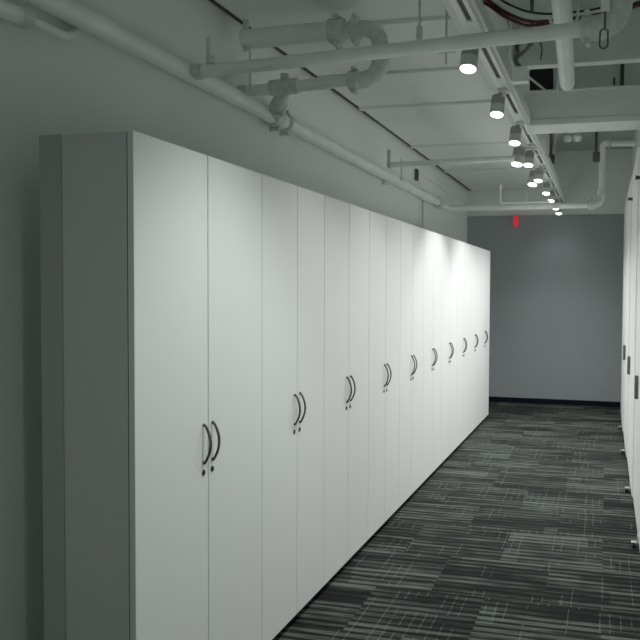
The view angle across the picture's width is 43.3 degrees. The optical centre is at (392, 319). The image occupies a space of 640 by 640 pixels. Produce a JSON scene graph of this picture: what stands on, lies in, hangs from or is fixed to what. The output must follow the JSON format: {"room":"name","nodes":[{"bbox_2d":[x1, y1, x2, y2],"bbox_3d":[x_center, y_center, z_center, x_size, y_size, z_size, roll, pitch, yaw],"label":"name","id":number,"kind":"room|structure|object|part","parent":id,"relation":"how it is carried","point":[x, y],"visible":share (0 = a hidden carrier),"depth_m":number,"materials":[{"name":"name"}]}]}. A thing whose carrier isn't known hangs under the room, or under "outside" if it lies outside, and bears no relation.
{"room":"office storage corridor","nodes":[
{"label":"office storage corridor","id":0,"kind":"room"},
{"bbox_2d":[0,0,467,639],"bbox_3d":[-0.673,-0.387,5.486,0.150,3.620,13.470,1,2,15],"label":"wall","id":1,"kind":"structure","parent":0,"point":[50,85],"depth_m":3.22,"materials":[{"name":"paint"}]},
{"bbox_2d":[0,0,82,39],"bbox_3d":[-1.734,-0.964,1.010,0.086,0.212,4.321,1,2,15],"label":"pipe","id":2,"kind":"object","parent":1,"relation":"attached to","point":[19,15],"visible":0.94,"depth_m":2.72,"materials":[{"name":"metal"}]},
{"bbox_2d":[22,0,444,227],"bbox_3d":[-0.854,-1.048,4.216,0.136,0.438,10.970,1,2,15],"label":"pipe","id":3,"kind":"object","parent":1,"relation":"attached to","point":[75,13],"visible":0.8,"depth_m":3.86,"materials":[{"name":"metal"}]},
{"bbox_2d":[237,12,390,120],"bbox_3d":[-0.360,-1.385,4.417,0.894,0.499,0.536,1,2,15],"label":"pipe","id":4,"kind":"object","parent":3,"relation":"attached to","point":[336,31],"visible":0.86,"depth_m":4.19,"materials":[{"name":"metal"}]},
{"bbox_3d":[-0.743,-1.330,4.269,0.046,0.273,0.016,1,2,15],"label":"hanger rod","id":5,"kind":"part","parent":4,"relation":"part of","materials":[{"name":"paint"}]},
{"bbox_2d":[209,0,470,190],"bbox_3d":[-0.573,-1.693,5.334,0.022,0.056,13.320,1,2,15],"label":"trim","id":6,"kind":"structure","parent":1,"relation":"attached to","point":[214,2],"depth_m":6.05,"materials":[{"name":"black metal"}]},
{"bbox_2d":[317,65,480,77],"bbox_3d":[0.064,-1.657,5.374,1.190,0.022,0.056,1,2,15],"label":"trim","id":7,"kind":"structure","parent":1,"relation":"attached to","point":[448,69],"depth_m":5.32,"materials":[{"name":"paint"}]},
{"bbox_2d":[375,15,452,27],"bbox_3d":[-0.190,-1.623,4.426,1.190,0.022,0.056,1,2,15],"label":"trim","id":8,"kind":"structure","parent":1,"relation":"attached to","point":[438,19],"depth_m":4.33,"materials":[{"name":"paint"}]},
{"bbox_2d":[359,100,490,110],"bbox_3d":[0.313,-1.691,6.303,1.190,0.022,0.056,1,2,15],"label":"trim","id":9,"kind":"structure","parent":1,"relation":"attached to","point":[481,102],"depth_m":6.30,"materials":[{"name":"paint"}]},
{"bbox_2d":[415,169,467,204],"bbox_3d":[0.675,-1.604,10.084,0.034,0.120,3.270,1,2,15],"label":"conduit","id":10,"kind":"object","parent":1,"relation":"attached to","point":[417,173],"visible":0.98,"depth_m":9.31,"materials":[{"name":"metal"}]},
{"bbox_2d":[215,0,543,189],"bbox_3d":[0.009,-1.686,5.178,1.215,0.050,13.320,1,2,15],"label":"ceiling","id":11,"kind":"structure","parent":0,"point":[469,123],"depth_m":5.80,"materials":[{"name":"paint"}]},
{"bbox_2d":[437,9,454,64],"bbox_3d":[0.272,-1.450,4.018,0.090,0.330,0.020,1,2,15],"label":"rod","id":12,"kind":"object","parent":11,"relation":"hanging from","point":[446,13],"visible":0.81,"depth_m":4.01,"materials":[{"name":"paint"}]},
{"bbox_2d":[387,148,514,180],"bbox_3d":[0.485,-1.358,6.849,1.135,0.290,0.058,1,2,21],"label":"pipe","id":13,"kind":"object","parent":11,"relation":"hanging from","point":[390,164],"visible":1,"depth_m":6.84,"materials":[{"name":"metal"}]},
{"bbox_2d":[411,142,522,148],"bbox_3d":[0.770,-1.753,8.007,1.190,0.022,0.056,1,2,15],"label":"trim","id":14,"kind":"structure","parent":11,"relation":"attached to","point":[485,143],"depth_m":8.00,"materials":[{"name":"paint"}]},
{"bbox_2d":[445,168,535,172],"bbox_3d":[1.226,-1.815,9.706,1.190,0.022,0.056,1,2,15],"label":"trim","id":15,"kind":"structure","parent":11,"relation":"attached to","point":[511,169],"depth_m":9.70,"materials":[{"name":"paint"}]},
{"bbox_2d":[273,402,639,639],"bbox_3d":[0.497,1.492,5.241,2.600,0.100,13.470,1,2,15],"label":"floor","id":16,"kind":"structure","parent":0,"point":[526,529],"depth_m":5.04,"materials":[{"name":"carpet"}]},
{"bbox_2d":[39,130,261,639],"bbox_3d":[-0.844,0.451,3.055,0.385,2.130,0.969,1,2,15],"label":"storage cabinet","id":17,"kind":"object","parent":16,"relation":"on","point":[151,247],"visible":1,"depth_m":2.64,"materials":[{"name":"laminate"}]},
{"bbox_3d":[-0.766,0.438,2.780,0.022,2.082,0.481,1,2,15],"label":"door","id":18,"kind":"part","parent":17,"relation":"part of","materials":[{"name":"white laminate"}]},
{"bbox_3d":[-0.686,0.461,2.972,0.035,0.154,0.017,1,2,15],"label":"handle","id":19,"kind":"part","parent":17,"relation":"part of","materials":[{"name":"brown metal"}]},
{"bbox_3d":[-0.668,0.459,3.038,0.035,0.154,0.017,1,2,15],"label":"handle","id":20,"kind":"part","parent":17,"relation":"part of","materials":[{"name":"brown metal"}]},
{"bbox_3d":[-0.640,0.421,3.250,0.022,2.082,0.478,1,2,15],"label":"door","id":21,"kind":"part","parent":17,"relation":"part of","materials":[{"name":"white laminate"}]},
{"bbox_2d":[261,174,323,639],"bbox_3d":[-0.616,0.420,3.905,0.385,2.130,0.790,1,2,15],"label":"storage cabinet","id":22,"kind":"object","parent":16,"relation":"on","point":[292,215],"visible":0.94,"depth_m":3.80,"materials":[{"name":"laminate"}]},
{"bbox_3d":[-0.524,0.405,3.682,0.022,2.082,0.403,1,2,15],"label":"door","id":23,"kind":"part","parent":22,"relation":"part of","materials":[{"name":"white laminate"}]},
{"bbox_3d":[-0.454,0.430,3.836,0.035,0.154,0.017,1,2,15],"label":"handle","id":24,"kind":"part","parent":22,"relation":"part of","materials":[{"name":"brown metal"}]},
{"bbox_3d":[-0.436,0.427,3.902,0.035,0.154,0.017,1,2,15],"label":"handle","id":25,"kind":"part","parent":22,"relation":"part of","materials":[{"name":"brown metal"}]},
{"bbox_3d":[-0.421,0.391,4.064,0.022,2.082,0.374,1,2,15],"label":"door","id":26,"kind":"part","parent":22,"relation":"part of","materials":[{"name":"white laminate"}]},
{"bbox_2d":[316,195,369,593],"bbox_3d":[-0.407,0.392,4.684,0.385,2.130,0.824,1,2,15],"label":"storage cabinet","id":27,"kind":"object","parent":16,"relation":"on","point":[346,225],"visible":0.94,"depth_m":4.59,"materials":[{"name":"laminate"}]},
{"bbox_3d":[-0.318,0.377,4.449,0.022,2.082,0.410,1,2,15],"label":"door","id":28,"kind":"part","parent":27,"relation":"part of","materials":[{"name":"white laminate"}]},
{"bbox_3d":[-0.247,0.402,4.606,0.035,0.154,0.017,1,2,15],"label":"handle","id":29,"kind":"part","parent":27,"relation":"part of","materials":[{"name":"brown metal"}]},
{"bbox_3d":[-0.230,0.399,4.672,0.035,0.154,0.017,1,2,15],"label":"handle","id":30,"kind":"part","parent":27,"relation":"part of","materials":[{"name":"brown metal"}]},
{"bbox_3d":[-0.211,0.363,4.847,0.022,2.082,0.401,1,2,15],"label":"door","id":31,"kind":"part","parent":27,"relation":"part of","materials":[{"name":"white laminate"}]},
{"bbox_2d":[361,211,400,546],"bbox_3d":[-0.199,0.363,5.462,0.385,2.130,0.784,1,2,15],"label":"storage cabinet","id":32,"kind":"object","parent":16,"relation":"on","point":[384,231],"visible":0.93,"depth_m":5.37,"materials":[{"name":"laminate"}]},
{"bbox_3d":[-0.107,0.349,5.235,0.022,2.082,0.389,1,2,15],"label":"door","id":33,"kind":"part","parent":32,"relation":"part of","materials":[{"name":"white laminate"}]},
{"bbox_3d":[-0.039,0.373,5.382,0.035,0.154,0.017,1,2,15],"label":"handle","id":34,"kind":"part","parent":32,"relation":"part of","materials":[{"name":"brown metal"}]},
{"bbox_3d":[-0.021,0.371,5.448,0.035,0.154,0.017,1,2,15],"label":"handle","id":35,"kind":"part","parent":32,"relation":"part of","materials":[{"name":"brown metal"}]},
{"bbox_3d":[-0.005,0.335,5.614,0.022,2.082,0.382,1,2,15],"label":"door","id":36,"kind":"part","parent":32,"relation":"part of","materials":[{"name":"white laminate"}]},
{"bbox_2d":[399,221,423,506],"bbox_3d":[0.002,0.336,6.207,0.385,2.130,0.759,1,2,15],"label":"storage cabinet","id":37,"kind":"object","parent":16,"relation":"on","point":[412,237],"visible":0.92,"depth_m":6.13,"materials":[{"name":"laminate"}]},
{"bbox_3d":[0.094,0.321,5.984,0.022,2.082,0.370,1,2,15],"label":"door","id":38,"kind":"part","parent":37,"relation":"part of","materials":[{"name":"white laminate"}]},
{"bbox_3d":[0.192,0.308,6.350,0.022,2.082,0.376,1,2,15],"label":"door","id":39,"kind":"part","parent":37,"relation":"part of","materials":[{"name":"white laminate"}]},
{"bbox_2d":[422,229,442,482],"bbox_3d":[0.199,0.309,6.943,0.385,2.130,0.764,1,2,15],"label":"storage cabinet","id":40,"kind":"object","parent":16,"relation":"on","point":[433,242],"visible":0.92,"depth_m":6.87,"materials":[{"name":"laminate"}]},
{"bbox_3d":[0.291,0.294,6.720,0.022,2.082,0.375,1,2,15],"label":"door","id":41,"kind":"part","parent":40,"relation":"part of","materials":[{"name":"white laminate"}]},
{"bbox_3d":[0.390,0.281,7.089,0.022,2.082,0.376,1,2,15],"label":"door","id":42,"kind":"part","parent":40,"relation":"part of","materials":[{"name":"white laminate"}]},
{"bbox_2d":[436,235,457,468],"bbox_3d":[0.397,0.282,7.681,0.385,2.130,0.762,1,2,15],"label":"storage cabinet","id":43,"kind":"object","parent":16,"relation":"on","point":[450,246],"visible":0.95,"depth_m":7.60,"materials":[{"name":"laminate"}]},
{"bbox_3d":[0.489,0.268,7.457,0.022,2.082,0.374,1,2,15],"label":"door","id":44,"kind":"part","parent":43,"relation":"part of","materials":[{"name":"white laminate"}]},
{"bbox_3d":[0.588,0.254,7.826,0.022,2.082,0.375,1,2,15],"label":"door","id":45,"kind":"part","parent":43,"relation":"part of","materials":[{"name":"white laminate"}]},
{"bbox_2d":[456,241,470,447],"bbox_3d":[0.594,0.256,8.417,0.385,2.130,0.761,1,2,15],"label":"storage cabinet","id":46,"kind":"object","parent":16,"relation":"on","point":[464,249],"visible":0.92,"depth_m":8.34,"materials":[{"name":"laminate"}]},
{"bbox_3d":[0.687,0.241,8.194,0.022,2.082,0.375,1,2,15],"label":"door","id":47,"kind":"part","parent":46,"relation":"part of","materials":[{"name":"white laminate"}]},
{"bbox_3d":[0.786,0.227,8.562,0.022,2.082,0.373,1,2,15],"label":"door","id":48,"kind":"part","parent":46,"relation":"part of","materials":[{"name":"white laminate"}]},
{"bbox_2d":[469,245,480,433],"bbox_3d":[0.791,0.229,9.151,0.385,2.130,0.759,1,2,15],"label":"storage cabinet","id":49,"kind":"object","parent":16,"relation":"on","point":[475,255],"visible":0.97,"depth_m":9.08,"materials":[{"name":"laminate"}]},
{"bbox_3d":[0.884,0.214,8.929,0.022,2.082,0.373,1,2,15],"label":"door","id":50,"kind":"part","parent":49,"relation":"part of","materials":[{"name":"white laminate"}]},
{"bbox_3d":[0.983,0.201,9.296,0.022,2.082,0.373,1,2,15],"label":"door","id":51,"kind":"part","parent":49,"relation":"part of","materials":[{"name":"white laminate"}]},
{"bbox_2d":[479,248,489,423],"bbox_3d":[0.989,0.202,9.887,0.385,2.130,0.764,1,2,15],"label":"storage cabinet","id":52,"kind":"object","parent":16,"relation":"on","point":[485,254],"visible":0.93,"depth_m":9.82,"materials":[{"name":"laminate"}]},
{"bbox_3d":[1.081,0.187,9.662,0.022,2.082,0.373,1,2,15],"label":"door","id":53,"kind":"part","parent":52,"relation":"part of","materials":[{"name":"white laminate"}]},
{"bbox_3d":[1.180,0.174,10.032,0.022,2.082,0.378,1,2,15],"label":"door","id":54,"kind":"part","parent":52,"relation":"part of","materials":[{"name":"white laminate"}]},
{"bbox_2d":[467,214,623,401],"bbox_3d":[2.210,-0.145,11.534,2.300,2.715,0.020,1,2,15],"label":"wall panel","id":55,"kind":"object","parent":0,"point":[556,281],"visible":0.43,"depth_m":11.49,"materials":[{"name":"paint"}]},
{"bbox_2d":[513,216,517,226],"bbox_3d":[1.781,-1.421,11.557,0.067,0.169,0.068,1,2,15],"label":"fire alarm","id":56,"kind":"object","parent":55,"relation":"attached to","point":[515,218],"visible":1,"depth_m":11.54,"materials":[{"name":"red plastic"}]},
{"bbox_2d":[489,396,620,406],"bbox_3d":[2.196,1.174,11.567,2.300,0.075,0.015,1,2,15],"label":"baseboard","id":57,"kind":"structure","parent":55,"relation":"attached to","point":[491,399],"depth_m":11.52,"materials":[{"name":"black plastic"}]},
{"bbox_2d":[468,149,631,216],"bbox_3d":[2.235,-0.601,11.598,2.300,3.620,0.150,1,2,15],"label":"wall","id":58,"kind":"structure","parent":0,"point":[577,173],"depth_m":11.36,"materials":[{"name":"paint"}]},
{"bbox_2d":[484,5,553,165],"bbox_3d":[0.574,-1.911,5.019,0.050,0.520,13.320,1,2,15],"label":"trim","id":59,"kind":"structure","parent":58,"relation":"attached to","point":[499,23],"depth_m":5.99,"materials":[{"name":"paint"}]},
{"bbox_2d":[503,0,639,151],"bbox_3d":[0.523,-2.225,5.098,2.600,0.100,13.470,1,2,15],"label":"ceiling","id":60,"kind":"structure","parent":0,"point":[587,142],"depth_m":10.11,"materials":[{"name":"paint"}]},
{"bbox_2d":[191,0,632,79],"bbox_3d":[-0.005,-1.582,3.359,1.977,1.019,0.108,1,2,21],"label":"pipe","id":61,"kind":"object","parent":60,"relation":"hanging from","point":[589,26],"visible":0.89,"depth_m":3.29,"materials":[{"name":"metal"}]},
{"bbox_3d":[0.115,-1.370,3.338,0.028,0.440,0.028,1,2,15],"label":"hanger rod","id":62,"kind":"part","parent":61,"relation":"part of","materials":[{"name":"paint"}]},
{"bbox_2d":[599,0,609,48],"bbox_3d":[0.786,-1.167,2.964,0.038,0.326,0.012,1,2,15],"label":"hanger","id":63,"kind":"object","parent":61,"relation":"hanging from","point":[605,4],"visible":1,"depth_m":2.96,"materials":[{"name":"paint"}]},
{"bbox_3d":[0.788,-1.118,2.966,0.007,0.085,0.007,0,2,-8],"label":"rod","id":64,"kind":"part","parent":63,"relation":"part of","materials":[{"name":"black metal"}]},
{"bbox_2d":[441,0,566,202],"bbox_3d":[0.932,-1.814,5.822,0.140,0.770,11.050,1,2,15],"label":"track","id":65,"kind":"object","parent":60,"relation":"hanging from","point":[468,16],"visible":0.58,"depth_m":4.55,"materials":[{"name":"metal"}]},
{"bbox_2d":[459,48,478,72],"bbox_3d":[0.382,-1.280,3.865,0.113,0.164,0.116,1,2,15],"label":"track spotlight","id":66,"kind":"object","parent":65,"relation":"attached to","point":[469,58],"visible":0.62,"depth_m":3.84,"materials":[{"name":"silver metal"}]},
{"bbox_2d":[461,48,478,56],"bbox_3d":[0.377,-1.297,3.877,0.085,0.079,0.095,1,2,15],"label":"track light","id":67,"kind":"object","parent":66,"relation":"in","point":[470,52],"depth_m":3.84,"materials":[{"name":"white metal"}]},
{"bbox_2d":[490,88,508,117],"bbox_3d":[0.652,-1.316,4.869,0.113,0.164,0.116,1,2,15],"label":"track spotlight","id":68,"kind":"object","parent":65,"relation":"attached to","point":[497,107],"visible":1,"depth_m":4.84,"materials":[{"name":"silver metal"}]},
{"bbox_2d":[491,93,504,105],"bbox_3d":[0.646,-1.334,4.880,0.085,0.079,0.095,1,2,15],"label":"track light","id":69,"kind":"object","parent":68,"relation":"in","point":[498,99],"depth_m":4.84,"materials":[{"name":"white metal"}]},
{"bbox_2d":[509,121,524,145],"bbox_3d":[0.904,-1.351,5.808,0.113,0.164,0.116,1,2,15],"label":"track spotlight","id":70,"kind":"object","parent":65,"relation":"attached to","point":[515,131],"visible":1,"depth_m":5.78,"materials":[{"name":"silver metal"}]},
{"bbox_2d":[510,126,521,134],"bbox_3d":[0.898,-1.368,5.820,0.085,0.079,0.095,1,2,15],"label":"track light","id":71,"kind":"object","parent":70,"relation":"in","point":[514,130],"depth_m":5.79,"materials":[{"name":"white metal"}]},
{"bbox_2d":[511,144,535,166],"bbox_3d":[1.100,-1.378,6.718,0.203,0.176,0.128,1,2,15],"label":"track spotlight","id":72,"kind":"object","parent":65,"relation":"attached to","point":[519,151],"visible":0.93,"depth_m":6.69,"materials":[{"name":"silver metal"}]},
{"bbox_2d":[512,147,524,156],"bbox_3d":[1.063,-1.405,6.736,0.102,0.092,0.110,1,2,15],"label":"track light","id":73,"kind":"object","parent":72,"relation":"in","point":[517,151],"depth_m":6.70,"materials":[{"name":"white metal"}]},
{"bbox_2d":[523,147,536,166],"bbox_3d":[1.177,-1.388,6.827,0.113,0.164,0.116,1,2,15],"label":"track spotlight","id":74,"kind":"object","parent":65,"relation":"attached to","point":[529,154],"visible":0.96,"depth_m":6.80,"materials":[{"name":"silver metal"}]},
{"bbox_2d":[524,150,534,157],"bbox_3d":[1.171,-1.405,6.838,0.085,0.079,0.095,1,2,15],"label":"track light","id":75,"kind":"object","parent":74,"relation":"in","point":[529,153],"depth_m":6.80,"materials":[{"name":"white metal"}]},
{"bbox_2d":[528,169,547,186],"bbox_3d":[1.468,-1.437,8.078,0.198,0.176,0.128,1,2,15],"label":"track spotlight","id":76,"kind":"object","parent":65,"relation":"attached to","point":[531,182],"visible":0.66,"depth_m":8.05,"materials":[{"name":"silver metal"}]},
{"bbox_2d":[529,170,534,176],"bbox_3d":[1.433,-1.464,8.095,0.102,0.092,0.110,1,2,15],"label":"track light","id":77,"kind":"object","parent":76,"relation":"in","point":[532,172],"depth_m":8.06,"materials":[{"name":"white metal"}]},
{"bbox_2d":[534,165,545,182],"bbox_3d":[1.438,-1.423,7.801,0.113,0.164,0.116,1,2,15],"label":"track spotlight","id":78,"kind":"object","parent":65,"relation":"attached to","point":[538,177],"visible":1,"depth_m":7.78,"materials":[{"name":"silver metal"}]},
{"bbox_2d":[535,168,543,174],"bbox_3d":[1.433,-1.441,7.813,0.085,0.079,0.095,1,2,15],"label":"track light","id":79,"kind":"object","parent":78,"relation":"in","point":[538,171],"depth_m":7.78,"materials":[{"name":"white metal"}]},
{"bbox_2d":[535,138,546,155],"bbox_3d":[1.307,-1.524,7.053,0.114,0.150,0.010,1,2,15],"label":"cable loop","id":80,"kind":"object","parent":65,"relation":"attached to","point":[543,138],"visible":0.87,"depth_m":7.04,"materials":[{"name":"white plastic"}]},
{"bbox_2d":[542,179,552,194],"bbox_3d":[1.710,-1.460,8.815,0.113,0.164,0.116,1,2,15],"label":"track spotlight","id":81,"kind":"object","parent":65,"relation":"attached to","point":[546,185],"visible":1,"depth_m":8.79,"materials":[{"name":"silver metal"}]},
{"bbox_2d":[543,182,550,187],"bbox_3d":[1.705,-1.478,8.826,0.085,0.079,0.095,1,2,15],"label":"track light","id":82,"kind":"object","parent":81,"relation":"in","point":[546,184],"depth_m":8.80,"materials":[{"name":"white metal"}]},
{"bbox_2d":[547,188,556,201],"bbox_3d":[1.907,-1.487,9.549,0.113,0.164,0.116,1,2,15],"label":"track spotlight","id":83,"kind":"object","parent":65,"relation":"attached to","point":[551,196],"visible":0.84,"depth_m":9.52,"materials":[{"name":"silver metal"}]},
{"bbox_2d":[553,197,560,209],"bbox_3d":[2.143,-1.519,10.427,0.113,0.164,0.116,1,2,15],"label":"track spotlight","id":84,"kind":"object","parent":65,"relation":"attached to","point":[557,199],"visible":0.41,"depth_m":10.40,"materials":[{"name":"silver metal"}]},
{"bbox_2d":[556,202,562,214],"bbox_3d":[2.324,-1.544,11.103,0.113,0.164,0.116,1,2,15],"label":"track spotlight","id":85,"kind":"object","parent":65,"relation":"attached to","point":[559,211],"visible":0.46,"depth_m":11.07,"materials":[{"name":"silver metal"}]},
{"bbox_2d":[508,0,542,84],"bbox_3d":[0.690,-1.709,4.212,0.134,0.860,0.333,0,2,-3],"label":"junction box","id":86,"kind":"object","parent":60,"relation":"hanging from","point":[520,74],"visible":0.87,"depth_m":4.30,"materials":[{"name":"paint"}]},
{"bbox_2d":[548,133,554,163],"bbox_3d":[1.748,-2.012,8.782,0.070,0.590,0.100,1,2,15],"label":"box","id":87,"kind":"object","parent":60,"relation":"hanging from","point":[551,155],"visible":0.53,"depth_m":8.77,"materials":[{"name":"black metal"}]},
{"bbox_3d":[1.745,-2.060,8.781,0.032,0.495,0.030,1,2,15],"label":"stem","id":88,"kind":"part","parent":87,"relation":"part of","materials":[{"name":"black metal"}]},
{"bbox_2d":[556,68,558,91],"bbox_3d":[1.181,-1.927,5.808,0.075,0.541,0.020,1,2,15],"label":"conduit","id":89,"kind":"object","parent":60,"relation":"hanging from","point":[557,83],"visible":0.29,"depth_m":5.80,"materials":[{"name":"white metal"}]},
{"bbox_2d":[548,0,579,90],"bbox_3d":[0.717,-1.641,3.318,0.124,0.927,2.094,1,2,12],"label":"pipe","id":90,"kind":"object","parent":60,"relation":"hanging from","point":[562,11],"visible":0.72,"depth_m":3.58,"materials":[{"name":"metal"}]},
{"bbox_2d":[563,133,571,141],"bbox_3d":[1.808,-2.061,8.246,0.090,0.450,0.090,1,2,15],"label":"ceiling fitting","id":91,"kind":"object","parent":60,"relation":"hanging from","point":[567,138],"visible":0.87,"depth_m":8.22,"materials":[{"name":"paint"}]},
{"bbox_2d":[573,132,581,141],"bbox_3d":[1.904,-2.060,8.220,0.090,0.450,0.090,1,2,15],"label":"ceiling fitting","id":92,"kind":"object","parent":60,"relation":"hanging from","point":[577,138],"visible":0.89,"depth_m":8.20,"materials":[{"name":"paint"}]},
{"bbox_2d":[553,63,639,88],"bbox_3d":[1.687,-1.973,6.448,0.740,0.490,0.540,1,2,15],"label":"duct","id":93,"kind":"object","parent":60,"relation":"hanging from","point":[627,73],"visible":0.16,"depth_m":6.22,"materials":[{"name":"metal"}]},
{"bbox_2d":[530,68,552,90],"bbox_3d":[1.230,-1.944,6.530,0.175,0.420,0.420,1,2,15],"label":"vent box","id":94,"kind":"object","parent":93,"relation":"attached to","point":[544,77],"visible":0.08,"depth_m":6.33,"materials":[{"name":"black metal"}]},
{"bbox_2d":[529,76,545,89],"bbox_3d":[1.135,-1.809,6.208,0.253,0.242,0.018,1,2,15],"label":"loose cable","id":95,"kind":"object","parent":94,"relation":"attached to","point":[530,78],"visible":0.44,"depth_m":6.20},
{"bbox_2d":[593,131,599,161],"bbox_3d":[2.212,-2.007,8.657,0.075,0.585,0.100,1,2,15],"label":"box","id":96,"kind":"object","parent":60,"relation":"hanging from","point":[596,155],"visible":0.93,"depth_m":8.64,"materials":[{"name":"black metal"}]},
{"bbox_3d":[2.208,-2.057,8.656,0.032,0.485,0.030,1,2,15],"label":"stem","id":97,"kind":"part","parent":96,"relation":"part of","materials":[{"name":"black metal"}]},
{"bbox_2d":[631,130,639,175],"bbox_3d":[1.693,-0.346,4.853,0.150,3.620,13.470,1,2,15],"label":"wall","id":98,"kind":"structure","parent":0,"point":[637,132],"depth_m":9.61,"materials":[{"name":"paint"}]},
{"bbox_2d":[482,0,549,26],"bbox_3d":[0.837,-1.526,3.864,1.016,0.204,0.017,1,2,15],"label":"cable","id":99,"kind":"object","parent":98,"relation":"attached to","point":[487,4],"visible":0.5,"depth_m":3.93,"materials":[{"name":"red plastic"}]},
{"bbox_2d":[442,137,635,211],"bbox_3d":[1.655,-1.690,9.420,2.297,0.853,0.417,1,2,6],"label":"pipe","id":100,"kind":"object","parent":98,"relation":"attached to","point":[591,204],"visible":0.97,"depth_m":9.29,"materials":[{"name":"metal"}]},
{"bbox_2d":[499,184,549,208],"bbox_3d":[1.550,-1.461,9.425,0.607,0.296,0.056,1,2,15],"label":"branch","id":101,"kind":"object","parent":100,"relation":"attached to","point":[500,185],"visible":1,"depth_m":9.44,"materials":[{"name":"paint"}]},
{"bbox_2d":[484,0,602,23],"bbox_3d":[0.835,-1.542,3.853,1.016,0.208,0.017,1,2,15],"label":"cable","id":102,"kind":"object","parent":98,"relation":"attached to","point":[492,3],"visible":0.5,"depth_m":3.90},
{"bbox_2d":[500,0,600,14],"bbox_3d":[0.845,-1.593,3.890,1.016,0.220,0.016,1,2,15],"label":"cable","id":103,"kind":"object","parent":98,"relation":"attached to","point":[503,1],"visible":0.48,"depth_m":3.92,"materials":[{"name":"black plastic"}]},
{"bbox_2d":[491,0,639,19],"bbox_3d":[0.837,-1.563,3.862,1.020,0.232,0.028,1,2,15],"label":"cable","id":104,"kind":"object","parent":98,"relation":"attached to","point":[499,3],"visible":0.59,"depth_m":3.90,"materials":[{"name":"black plastic"}]},
{"bbox_2d":[519,8,639,69],"bbox_3d":[1.114,-1.560,4.447,0.800,0.270,0.088,1,2,15],"label":"air duct","id":105,"kind":"object","parent":98,"relation":"attached to","point":[624,46],"visible":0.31,"depth_m":4.41,"materials":[{"name":"metal"}]},
{"bbox_2d":[524,84,639,133],"bbox_3d":[1.458,-1.562,5.965,0.920,0.257,0.340,1,2,15],"label":"cross beam","id":106,"kind":"structure","parent":98,"relation":"attached to","point":[605,108],"depth_m":5.83,"materials":[{"name":"paint"}]},
{"bbox_2d":[618,148,639,547],"bbox_3d":[2.290,-0.010,7.684,0.145,2.740,5.974,1,2,15],"label":"storage cabinet","id":107,"kind":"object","parent":98,"relation":"in","point":[631,359],"depth_m":6.76,"materials":[{"name":"white metal"}]},
{"bbox_3d":[2.540,0.356,8.759,0.028,0.160,0.070,1,2,15],"label":"pull handle","id":108,"kind":"part","parent":107,"relation":"part of","materials":[{"name":"brown metal"}]},
{"bbox_3d":[2.866,-0.104,9.846,0.040,2.710,1.494,1,2,15],"label":"door","id":109,"kind":"part","parent":107,"relation":"part of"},
{"bbox_3d":[2.143,0.411,7.252,0.028,0.160,0.070,1,2,15],"label":"pull handle","id":110,"kind":"part","parent":107,"relation":"part of","materials":[{"name":"brown metal"}]},
{"bbox_3d":[1.712,0.471,5.608,0.028,0.160,0.070,1,2,15],"label":"pull handle","id":111,"kind":"part","parent":107,"relation":"part of","materials":[{"name":"brown metal"}]},
{"bbox_2d":[632,1,639,8],"bbox_3d":[1.101,-1.338,3.334,0.247,0.085,0.026,1,2,15],"label":"cable","id":112,"kind":"object","parent":98,"relation":"attached to","point":[636,4],"visible":0.56,"depth_m":3.35,"materials":[{"name":"red plastic"}]}
]}

